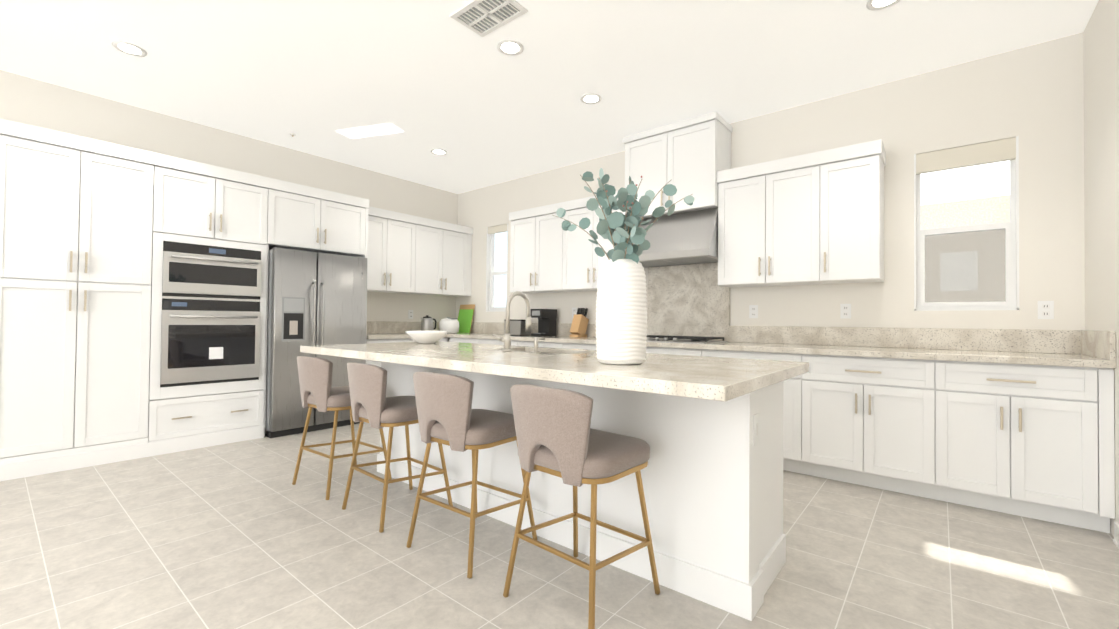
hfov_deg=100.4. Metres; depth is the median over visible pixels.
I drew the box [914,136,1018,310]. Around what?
window
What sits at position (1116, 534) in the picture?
baseboard
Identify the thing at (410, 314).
electrical outlet
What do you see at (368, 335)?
countertop
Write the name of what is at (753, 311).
electrical outlet
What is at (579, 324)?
knife block
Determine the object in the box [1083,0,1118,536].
wall
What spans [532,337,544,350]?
faucet
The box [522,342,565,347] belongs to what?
base cabinet
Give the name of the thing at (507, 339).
faucet
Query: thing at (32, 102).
wall
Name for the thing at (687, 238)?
range hood
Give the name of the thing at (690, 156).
upper cabinet
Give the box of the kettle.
[420,315,436,330]
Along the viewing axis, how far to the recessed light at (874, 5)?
2.66 m
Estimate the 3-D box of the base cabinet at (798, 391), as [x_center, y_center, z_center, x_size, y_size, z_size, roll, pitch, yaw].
[1.629,0.722,3.778,0.849,0.875,0.618,0,-1,39]
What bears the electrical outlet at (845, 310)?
attached to the wall at (1032, 97)
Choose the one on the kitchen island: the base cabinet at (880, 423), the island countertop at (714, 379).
the island countertop at (714, 379)
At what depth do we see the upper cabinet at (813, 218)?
3.59 m
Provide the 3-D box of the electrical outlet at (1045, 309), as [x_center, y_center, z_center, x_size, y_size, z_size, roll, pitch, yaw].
[3.109,-0.029,2.983,0.072,0.116,0.008,0,-1,39]
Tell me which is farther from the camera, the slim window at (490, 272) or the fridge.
the slim window at (490, 272)
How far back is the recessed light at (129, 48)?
3.17 m
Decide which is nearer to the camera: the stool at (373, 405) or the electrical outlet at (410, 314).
the stool at (373, 405)
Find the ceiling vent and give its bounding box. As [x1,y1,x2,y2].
[450,0,527,37]
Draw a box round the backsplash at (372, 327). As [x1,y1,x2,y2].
[367,322,453,333]
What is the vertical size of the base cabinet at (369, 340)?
0.875 m
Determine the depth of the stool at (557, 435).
1.69 m
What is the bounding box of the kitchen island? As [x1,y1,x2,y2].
[377,363,785,620]
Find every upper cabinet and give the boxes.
[367,206,422,293]
[419,218,472,296]
[509,201,580,293]
[565,191,623,290]
[623,111,731,218]
[717,139,885,287]
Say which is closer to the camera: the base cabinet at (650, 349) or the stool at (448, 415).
the stool at (448, 415)
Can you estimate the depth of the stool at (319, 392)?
2.90 m
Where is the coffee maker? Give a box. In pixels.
[530,309,556,335]
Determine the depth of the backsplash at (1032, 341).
3.56 m
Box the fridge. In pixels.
[265,247,366,437]
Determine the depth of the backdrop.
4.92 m
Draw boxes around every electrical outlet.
[408,310,412,318]
[572,308,576,317]
[749,305,757,317]
[840,304,850,318]
[1038,301,1053,318]
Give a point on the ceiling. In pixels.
(426, 76)
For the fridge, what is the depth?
4.43 m
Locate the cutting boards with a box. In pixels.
[458,304,474,332]
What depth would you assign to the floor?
2.11 m
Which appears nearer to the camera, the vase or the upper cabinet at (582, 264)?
the vase
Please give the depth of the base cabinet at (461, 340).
5.64 m
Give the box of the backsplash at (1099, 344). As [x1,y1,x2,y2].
[1082,330,1115,361]
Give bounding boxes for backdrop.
[494,161,1009,306]
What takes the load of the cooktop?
in the countertop at (1007, 357)
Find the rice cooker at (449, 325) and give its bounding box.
[439,317,459,332]
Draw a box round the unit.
[0,119,368,480]
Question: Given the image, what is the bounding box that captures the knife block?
[570,308,588,336]
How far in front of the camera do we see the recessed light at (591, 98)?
3.82 m
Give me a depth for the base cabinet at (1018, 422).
2.58 m
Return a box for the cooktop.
[646,335,727,343]
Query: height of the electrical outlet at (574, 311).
0.116 m
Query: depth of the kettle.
5.88 m
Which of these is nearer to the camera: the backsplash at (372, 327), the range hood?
the range hood
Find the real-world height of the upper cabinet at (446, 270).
0.955 m
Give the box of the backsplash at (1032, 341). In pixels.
[454,322,1081,353]
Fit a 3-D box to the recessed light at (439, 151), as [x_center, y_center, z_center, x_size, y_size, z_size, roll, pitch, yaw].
[-1.309,-1.765,5.070,0.180,0.009,0.180,0,-1,39]
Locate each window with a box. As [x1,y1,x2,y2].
[486,224,507,311]
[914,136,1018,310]
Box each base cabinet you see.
[366,338,445,366]
[446,338,481,343]
[482,338,521,345]
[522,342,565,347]
[566,342,596,349]
[646,346,709,356]
[710,350,813,475]
[814,354,949,501]
[950,362,1114,532]
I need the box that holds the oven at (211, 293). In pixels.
[160,241,261,386]
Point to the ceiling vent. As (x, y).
(482, 18)
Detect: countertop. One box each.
[300,341,808,402]
[367,334,445,337]
[446,334,1115,369]
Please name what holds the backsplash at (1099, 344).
attached to the wall at (1101, 111)
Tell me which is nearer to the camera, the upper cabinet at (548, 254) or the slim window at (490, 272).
the upper cabinet at (548, 254)
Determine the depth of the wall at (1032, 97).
3.43 m
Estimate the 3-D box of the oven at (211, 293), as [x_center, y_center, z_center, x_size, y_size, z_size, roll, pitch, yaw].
[-3.117,0.002,4.117,0.597,1.166,0.690,0,-1,39]
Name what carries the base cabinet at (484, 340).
on the floor
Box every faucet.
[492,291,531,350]
[492,291,544,352]
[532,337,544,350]
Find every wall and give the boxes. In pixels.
[0,70,457,341]
[456,32,1084,329]
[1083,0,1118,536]
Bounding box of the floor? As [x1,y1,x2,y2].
[0,422,1118,628]
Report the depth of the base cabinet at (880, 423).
3.01 m
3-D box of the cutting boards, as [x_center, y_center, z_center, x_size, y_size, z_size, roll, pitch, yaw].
[-1.319,0.057,6.509,0.320,0.395,0.121,0,-1,39]
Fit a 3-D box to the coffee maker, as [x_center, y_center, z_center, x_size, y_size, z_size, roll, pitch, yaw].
[-0.182,0.094,5.395,0.170,0.310,0.277,0,-1,39]
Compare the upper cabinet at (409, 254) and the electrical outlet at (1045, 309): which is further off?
the upper cabinet at (409, 254)
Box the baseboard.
[1113,522,1118,548]
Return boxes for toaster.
[504,319,530,335]
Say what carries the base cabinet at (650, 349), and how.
on the floor
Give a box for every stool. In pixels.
[292,356,391,499]
[342,362,452,532]
[406,372,536,578]
[503,384,659,628]
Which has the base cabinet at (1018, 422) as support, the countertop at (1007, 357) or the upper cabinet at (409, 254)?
the countertop at (1007, 357)
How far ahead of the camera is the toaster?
5.44 m
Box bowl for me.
[405,331,447,343]
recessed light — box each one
[111,41,146,56]
[431,149,446,154]
[497,39,523,55]
[580,93,601,103]
[866,0,900,10]
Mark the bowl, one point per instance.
(425, 337)
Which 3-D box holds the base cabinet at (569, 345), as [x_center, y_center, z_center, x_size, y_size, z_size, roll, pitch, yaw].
[0.504,0.725,4.696,0.848,0.875,0.618,0,-1,39]
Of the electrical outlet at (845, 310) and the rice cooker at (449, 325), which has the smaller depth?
the electrical outlet at (845, 310)
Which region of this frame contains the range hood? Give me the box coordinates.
[625,207,717,267]
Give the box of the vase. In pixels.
[553,168,694,364]
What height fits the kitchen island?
0.872 m
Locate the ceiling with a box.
[0,0,1098,193]
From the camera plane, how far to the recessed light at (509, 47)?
3.12 m

